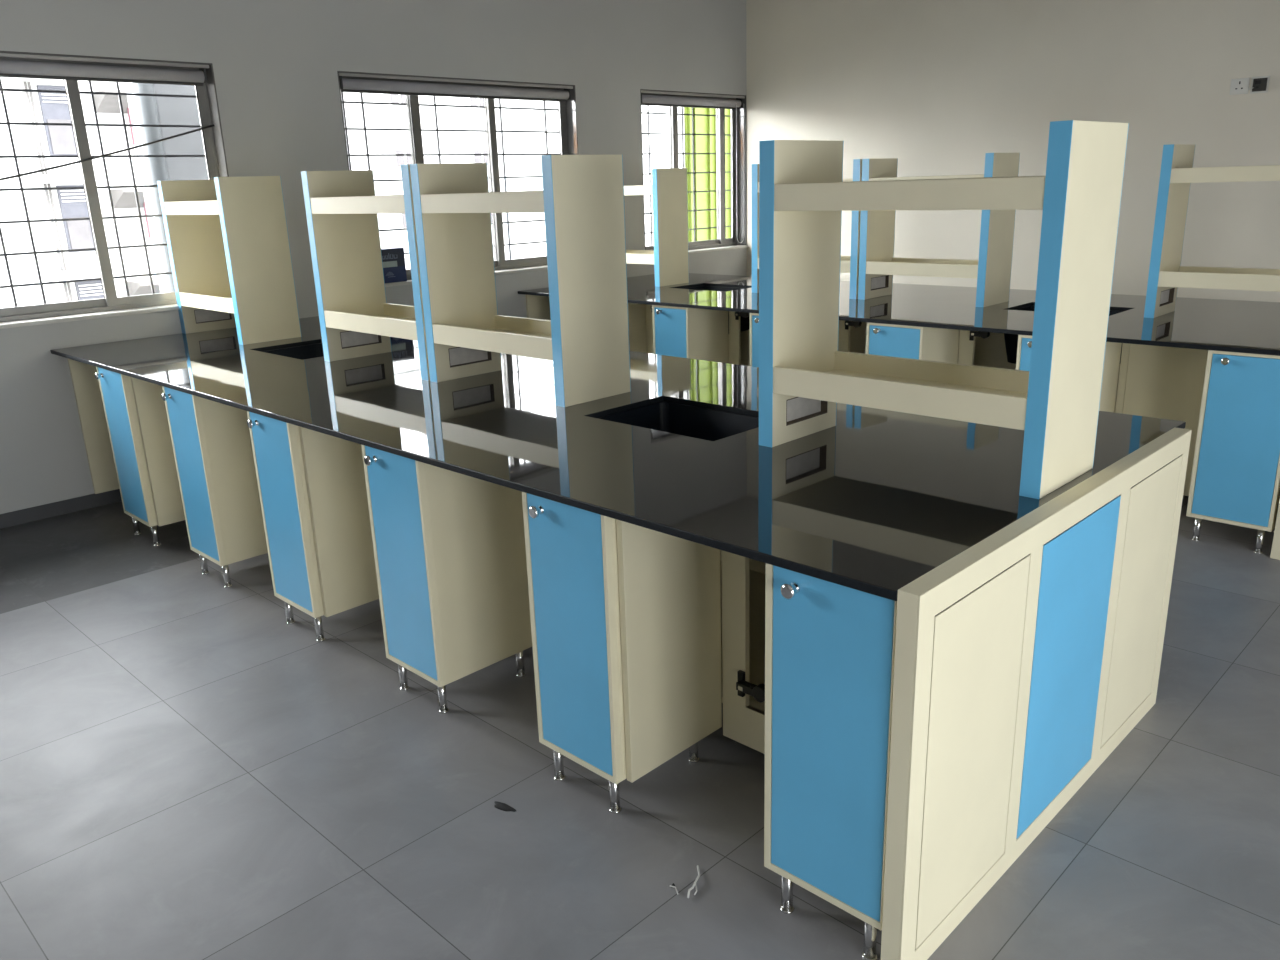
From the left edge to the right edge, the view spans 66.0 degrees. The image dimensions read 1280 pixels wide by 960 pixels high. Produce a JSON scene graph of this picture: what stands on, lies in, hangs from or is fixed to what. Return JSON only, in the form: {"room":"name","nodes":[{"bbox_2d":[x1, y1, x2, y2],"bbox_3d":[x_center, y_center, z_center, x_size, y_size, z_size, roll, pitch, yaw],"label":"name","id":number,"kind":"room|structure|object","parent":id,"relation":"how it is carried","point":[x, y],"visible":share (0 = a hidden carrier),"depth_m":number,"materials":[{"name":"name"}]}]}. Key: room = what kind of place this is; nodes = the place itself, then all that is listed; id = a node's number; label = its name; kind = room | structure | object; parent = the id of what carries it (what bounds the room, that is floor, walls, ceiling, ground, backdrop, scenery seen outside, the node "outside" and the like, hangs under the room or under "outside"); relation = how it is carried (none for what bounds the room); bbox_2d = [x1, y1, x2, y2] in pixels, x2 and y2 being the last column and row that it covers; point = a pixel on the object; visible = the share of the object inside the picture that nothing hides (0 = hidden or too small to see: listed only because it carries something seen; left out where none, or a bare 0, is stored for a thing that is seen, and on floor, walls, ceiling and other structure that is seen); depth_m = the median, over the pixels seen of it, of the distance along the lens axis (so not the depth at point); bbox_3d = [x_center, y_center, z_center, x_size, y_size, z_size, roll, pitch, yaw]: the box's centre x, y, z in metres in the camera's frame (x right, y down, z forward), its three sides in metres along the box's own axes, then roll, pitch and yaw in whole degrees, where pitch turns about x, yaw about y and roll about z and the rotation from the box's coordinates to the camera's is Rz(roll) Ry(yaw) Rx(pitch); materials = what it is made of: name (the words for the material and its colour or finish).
{"room":"science laboratory","nodes":[
{"label":"science laboratory","id":0,"kind":"room"},
{"bbox_2d":[0,0,746,513],"bbox_3d":[-2.629,-1.463,5.272,0.170,3.050,10.655,14,23,42],"label":"wall","id":1,"kind":"structure","parent":0,"point":[276,63],"depth_m":5.76,"materials":[{"name":"paint"}]},
{"bbox_2d":[0,489,121,528],"bbox_3d":[-2.515,-0.021,5.640,0.012,0.070,10.055,14,23,42],"label":"baseboard","id":2,"kind":"structure","parent":1,"relation":"attached to","point":[53,509],"depth_m":5.13,"materials":[{"name":"tile"}]},
{"bbox_2d":[0,51,228,328],"bbox_3d":[-2.997,-1.431,4.892,0.211,1.270,1.890,14,23,42],"label":"window","id":3,"kind":"structure","parent":1,"relation":"in","point":[111,305],"depth_m":5.14,"materials":[{"name":"metal"}]},
{"bbox_2d":[0,53,208,85],"bbox_3d":[-2.984,-1.972,4.694,0.079,0.102,1.857,14,23,42],"label":"roller blind","id":4,"kind":"object","parent":3,"relation":"attached to","point":[8,68],"visible":1,"depth_m":4.94,"materials":[{"name":"grey fabric"}]},
{"bbox_2d":[0,124,213,180],"bbox_3d":[-2.989,-1.552,4.851,0.011,0.406,1.862,14,23,42],"label":"cable","id":5,"kind":"object","parent":3,"relation":"attached to","point":[209,126],"visible":1,"depth_m":5.06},
{"bbox_2d":[337,71,577,286],"bbox_3d":[-1.166,-2.031,6.682,0.211,1.270,1.890,14,23,42],"label":"window","id":6,"kind":"structure","parent":1,"relation":"in","point":[567,115],"depth_m":6.82,"materials":[{"name":"metal"}]},
{"bbox_2d":[381,247,406,282],"bbox_3d":[-1.630,-1.372,6.312,0.082,0.212,0.250,14,23,42],"label":"carton","id":7,"kind":"object","parent":6,"relation":"on","point":[393,259],"visible":0.67,"depth_m":6.31,"materials":[{"name":"cardboard"}]},
{"bbox_2d":[339,73,572,101],"bbox_3d":[-1.153,-2.572,6.483,0.079,0.102,1.857,14,23,42],"label":"roller blind","id":8,"kind":"object","parent":6,"relation":"attached to","point":[346,85],"visible":0.87,"depth_m":6.39,"materials":[{"name":"grey fabric"}]},
{"bbox_2d":[640,89,747,253],"bbox_3d":[0.413,-2.548,8.225,0.211,1.270,1.305,14,23,42],"label":"window","id":9,"kind":"structure","parent":1,"relation":"in","point":[738,188],"depth_m":8.52,"materials":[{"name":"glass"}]},
{"bbox_2d":[641,90,744,242],"bbox_3d":[0.448,-2.557,8.191,0.079,1.218,1.283,14,23,42],"label":"roller blind","id":10,"kind":"object","parent":9,"relation":"attached to","point":[650,100],"visible":0.91,"depth_m":8.02,"materials":[{"name":"grey fabric"}]},
{"bbox_2d":[0,495,1279,959],"bbox_3d":[0.471,0.851,2.876,8.670,0.200,10.655,14,23,42],"label":"floor","id":11,"kind":"structure","parent":0,"point":[187,772],"depth_m":2.58,"materials":[{"name":"grey tile"}]},
{"bbox_2d":[95,367,184,545],"bbox_3d":[-2.264,-0.144,4.700,0.348,0.830,0.421,14,23,42],"label":"base cabinet","id":12,"kind":"object","parent":11,"relation":"on","point":[135,409],"visible":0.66,"depth_m":4.53,"materials":[{"name":"beige laminate"}]},
{"bbox_2d":[161,386,267,587],"bbox_3d":[-1.715,-0.007,4.184,0.309,0.830,0.421,14,23,42],"label":"base cabinet","id":13,"kind":"object","parent":11,"relation":"on","point":[212,445],"visible":0.7,"depth_m":4.03,"materials":[{"name":"beige laminate"}]},
{"bbox_2d":[247,411,378,641],"bbox_3d":[-1.150,0.134,3.653,0.332,0.830,0.421,14,23,42],"label":"base cabinet","id":14,"kind":"object","parent":11,"relation":"on","point":[312,489],"visible":0.75,"depth_m":3.50,"materials":[{"name":"beige laminate"}]},
{"bbox_2d":[361,445,531,712],"bbox_3d":[-0.602,0.271,3.138,0.303,0.830,0.421,14,23,42],"label":"base cabinet","id":15,"kind":"object","parent":11,"relation":"on","point":[449,547],"visible":0.87,"depth_m":3.01,"materials":[{"name":"beige laminate"}]},
{"bbox_2d":[494,801,515,811],"bbox_3d":[-0.357,0.857,2.589,0.077,0.008,0.026,7,19,28],"label":"scrap","id":16,"kind":"object","parent":11,"relation":"on","point":[502,806],"visible":1,"depth_m":2.58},
{"bbox_2d":[522,492,721,812],"bbox_3d":[-0.045,0.409,2.614,0.323,0.830,0.421,14,23,42],"label":"base cabinet","id":17,"kind":"object","parent":11,"relation":"on","point":[625,617],"visible":0.86,"depth_m":2.48,"materials":[{"name":"beige laminate"}]},
{"bbox_2d":[628,303,646,352],"bbox_3d":[-0.221,-0.850,6.818,0.347,0.830,0.421,14,23,42],"label":"base cabinet","id":18,"kind":"object","parent":11,"relation":"on","point":[636,312],"visible":0.02,"depth_m":6.73,"materials":[{"name":"beige laminate"}]},
{"bbox_2d":[670,865,699,897],"bbox_3d":[0.121,0.930,2.284,0.064,0.011,0.105,14,23,42],"label":"scrap","id":19,"kind":"object","parent":11,"relation":"on","point":[698,870],"visible":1,"depth_m":2.27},
{"bbox_2d":[652,305,728,362],"bbox_3d":[0.320,-0.715,6.310,0.296,0.830,0.421,14,23,42],"label":"base cabinet","id":20,"kind":"object","parent":11,"relation":"on","point":[691,333],"visible":0.34,"depth_m":6.13,"materials":[{"name":"beige laminate"}]},
{"bbox_2d":[720,550,765,753],"bbox_3d":[-0.700,-0.033,4.017,4.794,0.750,0.839,14,23,42],"label":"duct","id":21,"kind":"object","parent":11,"relation":"on","point":[742,579],"visible":0.09,"depth_m":2.65,"materials":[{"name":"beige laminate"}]},
{"bbox_2d":[67,358,118,493],"bbox_3d":[-2.799,-0.328,5.250,0.020,0.760,0.330,14,23,42],"label":"panel","id":22,"kind":"object","parent":21,"relation":"attached to","point":[86,387],"visible":0.24,"depth_m":5.18,"materials":[{"name":"beige laminate"}]},
{"bbox_2d":[50,316,1185,600],"bbox_3d":[-0.703,-0.404,3.916,4.796,0.020,1.608,14,23,42],"label":"countertop","id":23,"kind":"structure","parent":21,"relation":"on","point":[874,501],"depth_m":2.72,"materials":[{"name":"black stone"}]},
{"bbox_2d":[157,176,301,344],"bbox_3d":[-2.156,-1.161,5.167,0.751,0.802,0.316,14,23,42],"label":"rack","id":24,"kind":"object","parent":23,"relation":"on","point":[227,238],"visible":1,"depth_m":5.00,"materials":[{"name":"beige laminate"}]},
{"bbox_2d":[164,201,218,214],"bbox_3d":[-2.164,-1.411,5.091,0.659,0.066,0.313,14,23,42],"label":"shelf","id":25,"kind":"object","parent":24,"relation":"attached to","point":[170,207],"depth_m":4.98,"materials":[{"name":"beige laminate"}]},
{"bbox_2d":[179,292,233,313],"bbox_3d":[-2.149,-0.957,5.228,0.659,0.072,0.313,14,23,42],"label":"shelf","id":26,"kind":"object","parent":24,"relation":"attached to","point":[215,301],"depth_m":5.17,"materials":[{"name":"beige laminate"}]},
{"bbox_2d":[262,343,323,359],"bbox_3d":[-1.566,-0.400,4.798,0.574,0.439,0.424,14,23,42],"label":"sink","id":27,"kind":"object","parent":23,"relation":"in","point":[303,352],"visible":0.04,"depth_m":4.97,"materials":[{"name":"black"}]},
{"bbox_2d":[301,164,429,380],"bbox_3d":[-1.015,-0.877,4.095,0.804,0.802,0.316,14,23,42],"label":"rack","id":28,"kind":"object","parent":23,"relation":"on","point":[356,318],"visible":0.65,"depth_m":4.26,"materials":[{"name":"beige laminate"}]},
{"bbox_2d":[310,195,404,213],"bbox_3d":[-1.023,-1.127,4.019,0.712,0.066,0.313,14,23,42],"label":"shelf","id":29,"kind":"object","parent":28,"relation":"attached to","point":[319,204],"depth_m":3.91,"materials":[{"name":"beige laminate"}]},
{"bbox_2d":[324,303,417,340],"bbox_3d":[-1.008,-0.673,4.156,0.712,0.072,0.313,14,23,42],"label":"shelf","id":30,"kind":"object","parent":28,"relation":"attached to","point":[384,319],"depth_m":4.20,"materials":[{"name":"beige laminate"}]},
{"bbox_2d":[410,155,630,406],"bbox_3d":[-0.436,-0.733,3.550,0.784,0.802,0.316,14,23,42],"label":"rack","id":31,"kind":"object","parent":23,"relation":"on","point":[581,200],"visible":1,"depth_m":3.39,"materials":[{"name":"beige laminate"}]},
{"bbox_2d":[420,191,543,212],"bbox_3d":[-0.444,-0.982,3.475,0.692,0.066,0.313,14,23,42],"label":"shelf","id":32,"kind":"object","parent":31,"relation":"attached to","point":[430,201],"depth_m":3.36,"materials":[{"name":"beige laminate"}]},
{"bbox_2d":[432,315,552,360],"bbox_3d":[-0.429,-0.529,3.612,0.692,0.072,0.313,14,23,42],"label":"shelf","id":33,"kind":"object","parent":31,"relation":"attached to","point":[520,336],"depth_m":3.66,"materials":[{"name":"beige laminate"}]},
{"bbox_2d":[598,401,758,440],"bbox_3d":[0.152,0.029,3.183,0.590,0.439,0.424,14,23,42],"label":"sink","id":34,"kind":"object","parent":23,"relation":"in","point":[680,419],"visible":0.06,"depth_m":3.33,"materials":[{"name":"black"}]},
{"bbox_2d":[759,120,1128,498],"bbox_3d":[0.711,-0.447,2.473,0.790,0.802,0.316,14,23,42],"label":"rack","id":35,"kind":"object","parent":23,"relation":"on","point":[803,193],"visible":1,"depth_m":2.34,"materials":[{"name":"beige laminate"}]},
{"bbox_2d":[773,351,1028,429],"bbox_3d":[0.718,-0.243,2.534,0.698,0.072,0.313,14,23,42],"label":"shelf","id":36,"kind":"object","parent":35,"relation":"attached to","point":[992,396],"depth_m":2.52,"materials":[{"name":"beige laminate"}]},
{"bbox_2d":[774,176,1045,210],"bbox_3d":[0.703,-0.697,2.397,0.698,0.066,0.313,14,23,42],"label":"shelf","id":37,"kind":"object","parent":35,"relation":"attached to","point":[797,193],"depth_m":2.27,"materials":[{"name":"beige laminate"}]},
{"bbox_2d":[750,313,758,366],"bbox_3d":[0.885,-0.574,5.779,0.332,0.830,0.421,14,23,42],"label":"base cabinet","id":38,"kind":"object","parent":11,"relation":"on","point":[754,317],"visible":0.18,"depth_m":5.67,"materials":[{"name":"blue laminate"}]},
{"bbox_2d":[764,563,896,959],"bbox_3d":[0.493,0.543,2.109,0.292,0.830,0.421,14,23,42],"label":"base cabinet","id":39,"kind":"object","parent":11,"relation":"on","point":[830,647],"visible":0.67,"depth_m":1.96,"materials":[{"name":"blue laminate"}]},
{"bbox_2d":[866,322,958,363],"bbox_3d":[1.433,-0.438,5.263,0.323,0.830,0.421,14,23,42],"label":"base cabinet","id":40,"kind":"object","parent":11,"relation":"on","point":[902,341],"visible":0.35,"depth_m":5.05,"materials":[{"name":"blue laminate"}]},
{"bbox_2d":[646,304,1207,495],"bbox_3d":[1.407,-0.723,6.075,4.794,0.750,0.839,14,23,42],"label":"lab bench","id":41,"kind":"object","parent":11,"relation":"on","point":[1162,382],"visible":0.25,"depth_m":4.63,"materials":[{"name":"beige laminate"}]},
{"bbox_2d":[525,295,550,319],"bbox_3d":[-0.692,-1.018,7.308,0.020,0.760,0.330,14,23,42],"label":"panel","id":42,"kind":"object","parent":41,"relation":"attached to","point":[537,307],"visible":0.02,"depth_m":7.18,"materials":[{"name":"beige laminate"}]},
{"bbox_2d":[518,273,1279,355],"bbox_3d":[1.405,-1.095,5.974,4.796,0.020,1.610,14,23,42],"label":"countertop","id":43,"kind":"structure","parent":41,"relation":"on","point":[1253,327],"depth_m":5.16,"materials":[{"name":"black stone"}]},
{"bbox_2d":[624,168,688,286],"bbox_3d":[-0.027,-1.862,7.257,0.735,0.802,0.316,14,23,42],"label":"rack","id":44,"kind":"object","parent":43,"relation":"on","point":[669,257],"visible":0.54,"depth_m":7.00,"materials":[{"name":"beige laminate"}]},
{"bbox_2d":[624,185,651,195],"bbox_3d":[-0.035,-2.112,7.182,0.643,0.066,0.313,14,23,42],"label":"shelf","id":45,"kind":"object","parent":44,"relation":"attached to","point":[636,189],"depth_m":6.95,"materials":[{"name":"beige laminate"}]},
{"bbox_2d":[626,250,653,264],"bbox_3d":[-0.020,-1.658,7.318,0.643,0.072,0.313,14,23,42],"label":"shelf","id":46,"kind":"object","parent":44,"relation":"attached to","point":[632,256],"depth_m":7.13,"materials":[{"name":"beige laminate"}]},
{"bbox_2d":[683,286,749,333],"bbox_3d":[0.523,-1.116,6.944,0.570,0.439,0.418,14,23,42],"label":"sink","id":47,"kind":"object","parent":43,"relation":"in","point":[744,322],"visible":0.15,"depth_m":6.98,"materials":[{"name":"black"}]},
{"bbox_2d":[752,159,861,298],"bbox_3d":[1.112,-1.578,6.186,0.791,0.802,0.316,14,23,42],"label":"rack","id":48,"kind":"object","parent":43,"relation":"on","point":[848,264],"visible":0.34,"depth_m":5.94,"materials":[{"name":"beige laminate"}]},
{"bbox_2d":[757,256,850,272],"bbox_3d":[1.119,-1.374,6.248,0.699,0.072,0.313,14,23,42],"label":"shelf","id":49,"kind":"object","parent":48,"relation":"attached to","point":[845,261],"depth_m":5.94,"materials":[{"name":"beige laminate"}]},
{"bbox_2d":[758,179,852,192],"bbox_3d":[1.104,-1.828,6.111,0.699,0.066,0.313,14,23,42],"label":"shelf","id":50,"kind":"object","parent":48,"relation":"attached to","point":[844,180],"depth_m":5.80,"materials":[{"name":"beige laminate"}]},
{"bbox_2d":[858,153,1019,306],"bbox_3d":[1.690,-1.434,5.644,0.792,0.802,0.316,14,23,42],"label":"rack","id":51,"kind":"object","parent":43,"relation":"on","point":[878,265],"visible":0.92,"depth_m":5.55,"materials":[{"name":"beige laminate"}]},
{"bbox_2d":[866,258,978,278],"bbox_3d":[1.697,-1.230,5.705,0.700,0.072,0.313,14,23,42],"label":"shelf","id":52,"kind":"object","parent":51,"relation":"attached to","point":[875,267],"depth_m":5.67,"materials":[{"name":"beige laminate"}]},
{"bbox_2d":[869,174,983,180],"bbox_3d":[1.681,-1.684,5.568,0.700,0.066,0.313,14,23,42],"label":"shelf","id":53,"kind":"object","parent":51,"relation":"attached to","point":[872,177],"depth_m":5.52,"materials":[{"name":"beige laminate"}]},
{"bbox_2d":[1004,306,1123,363],"bbox_3d":[2.278,-0.679,5.295,0.595,0.439,0.418,14,23,42],"label":"sink","id":54,"kind":"object","parent":43,"relation":"in","point":[1011,340],"visible":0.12,"depth_m":5.31,"materials":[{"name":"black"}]},
{"bbox_2d":[1144,144,1279,317],"bbox_3d":[2.857,-1.143,4.547,0.813,0.802,0.316,14,23,42],"label":"rack","id":55,"kind":"object","parent":43,"relation":"on","point":[1177,173],"visible":1,"depth_m":4.67,"materials":[{"name":"beige laminate"}]},
{"bbox_2d":[1158,266,1279,291],"bbox_3d":[2.864,-0.939,4.608,0.721,0.072,0.313,14,23,42],"label":"shelf","id":56,"kind":"object","parent":55,"relation":"attached to","point":[1252,279],"depth_m":4.63,"materials":[{"name":"beige laminate"}]},
{"bbox_2d":[1170,165,1279,182],"bbox_3d":[2.848,-1.393,4.472,0.721,0.066,0.313,14,23,42],"label":"shelf","id":57,"kind":"object","parent":55,"relation":"attached to","point":[1178,173],"depth_m":4.46,"materials":[{"name":"beige laminate"}]},
{"bbox_2d":[880,428,1191,959],"bbox_3d":[1.009,0.436,2.367,0.045,0.854,1.502,14,23,42],"label":"end panel","id":58,"kind":"object","parent":11,"relation":"on","point":[1027,656],"visible":1,"depth_m":2.14,"materials":[{"name":"beige laminate"}]},
{"bbox_2d":[1016,335,1121,412],"bbox_3d":[2.018,-0.292,4.714,0.332,0.830,0.421,14,23,42],"label":"base cabinet","id":59,"kind":"object","parent":11,"relation":"on","point":[1113,350],"visible":0.17,"depth_m":4.60,"materials":[{"name":"beige laminate"}]},
{"bbox_2d":[1186,350,1279,553],"bbox_3d":[2.587,-0.150,4.179,0.320,0.830,0.421,14,23,42],"label":"base cabinet","id":60,"kind":"object","parent":11,"relation":"on","point":[1235,478],"visible":0.92,"depth_m":4.05,"materials":[{"name":"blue laminate"}]},
{"bbox_2d":[1270,500,1279,559],"bbox_3d":[3.116,-0.254,4.425,0.045,0.854,1.502,14,23,42],"label":"end panel","id":61,"kind":"object","parent":11,"relation":"on","point":[1275,551],"visible":1,"depth_m":4.02,"materials":[{"name":"beige laminate"}]},
{"bbox_2d":[746,0,1279,301],"bbox_3d":[3.960,-1.891,5.958,8.200,3.050,0.250,14,23,42],"label":"wall","id":62,"kind":"structure","parent":0,"point":[936,87],"depth_m":6.85,"materials":[{"name":"paint"}]},
{"bbox_2d":[1229,78,1249,94],"bbox_3d":[3.620,-2.377,5.950,0.100,0.090,0.013,14,23,42],"label":"wall socket","id":63,"kind":"object","parent":62,"relation":"attached to","point":[1238,86],"visible":1,"depth_m":5.95,"materials":[{"name":"white plastic"}]},
{"bbox_2d":[1250,76,1269,93],"bbox_3d":[3.697,-2.358,5.878,0.094,0.094,0.012,14,23,42],"label":"junction box","id":64,"kind":"object","parent":62,"relation":"attached to","point":[1260,84],"visible":1,"depth_m":5.88,"materials":[{"name":"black plastic"}]},
{"label":"outside","id":65,"kind":"structure","parent":0,"visible":0},
{"bbox_3d":[-20.937,1.351,31.379,59.400,0.200,130.000,14,23,42],"label":"ground","id":66,"kind":"structure","parent":65,"visible":0},
{"bbox_2d":[0,77,159,307],"bbox_3d":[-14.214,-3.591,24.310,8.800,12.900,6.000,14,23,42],"label":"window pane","id":67,"kind":"object","parent":66,"relation":"on","point":[26,107],"visible":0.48,"depth_m":20.57,"materials":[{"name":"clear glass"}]},
{"bbox_2d":[9,77,80,82],"bbox_3d":[-11.891,-8.089,19.727,0.700,0.200,1.150,14,23,42],"label":"hood","id":68,"kind":"object","parent":67,"relation":"attached to","point":[11,80],"depth_m":19.68,"materials":[{"name":"white paint"}]},
{"bbox_2d":[47,119,75,153],"bbox_3d":[-11.941,-7.083,20.349,0.030,0.680,0.430,14,23,42],"label":"window","id":69,"kind":"structure","parent":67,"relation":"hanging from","point":[60,139],"depth_m":20.32,"materials":[{"name":"white glass"}]},
{"bbox_2d":[28,173,101,182],"bbox_3d":[-11.829,-6.222,20.288,0.700,0.200,1.150,14,23,42],"label":"hood","id":70,"kind":"object","parent":67,"relation":"attached to","point":[36,177],"depth_m":20.10,"materials":[{"name":"white paint"}]},
{"bbox_2d":[66,217,93,248],"bbox_3d":[-11.878,-5.217,20.911,0.030,0.680,0.430,14,23,42],"label":"window","id":71,"kind":"structure","parent":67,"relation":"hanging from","point":[78,232],"depth_m":20.88,"materials":[{"name":"white glass"}]},
{"bbox_2d":[48,267,118,280],"bbox_3d":[-11.766,-4.356,20.850,0.700,0.200,1.150,14,23,42],"label":"hood","id":72,"kind":"object","parent":67,"relation":"attached to","point":[54,273],"depth_m":20.72,"materials":[{"name":"white paint"}]},
{"bbox_2d":[93,89,128,113],"bbox_3d":[-10.936,-7.946,20.707,0.800,0.400,0.750,14,23,42],"label":"hood","id":73,"kind":"object","parent":67,"relation":"attached to","point":[105,104],"depth_m":20.63,"materials":[{"name":"concrete"}]},
{"bbox_2d":[110,188,144,208],"bbox_3d":[-10.873,-6.079,21.269,0.800,0.400,0.750,14,23,42],"label":"hood","id":74,"kind":"object","parent":67,"relation":"attached to","point":[122,198],"depth_m":21.15,"materials":[{"name":"concrete"}]},
{"bbox_2d":[127,279,159,295],"bbox_3d":[-10.810,-4.213,21.831,0.800,0.400,0.750,14,23,42],"label":"hood","id":75,"kind":"object","parent":67,"relation":"attached to","point":[135,286],"depth_m":21.63,"materials":[{"name":"concrete"}]},
{"bbox_2d":[131,83,174,291],"bbox_3d":[-3.004,0.642,7.086,0.124,14.000,0.124,14,23,42],"label":"downpipe","id":76,"kind":"object","parent":66,"relation":"on","point":[145,106],"visible":0.02,"depth_m":6.23,"materials":[{"name":"white plastic"}]},
{"bbox_2d":[125,83,207,292],"bbox_3d":[-2.940,0.507,7.526,0.450,14.000,0.610,14,23,42],"label":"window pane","id":77,"kind":"structure","parent":66,"relation":"on","point":[170,110],"depth_m":6.44,"materials":[{"name":"glass"}]},
{"bbox_2d":[343,92,650,268],"bbox_3d":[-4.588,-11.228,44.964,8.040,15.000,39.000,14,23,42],"label":"window pane","id":78,"kind":"object","parent":66,"relation":"on","point":[376,115],"visible":0.12,"depth_m":36.44,"materials":[{"name":"clear glass"}]},
{"bbox_2d":[649,106,730,245],"bbox_3d":[0.640,-0.650,10.969,0.430,14.000,0.890,14,23,42],"label":"window pane","id":79,"kind":"structure","parent":66,"relation":"on","point":[658,123],"depth_m":9.99,"materials":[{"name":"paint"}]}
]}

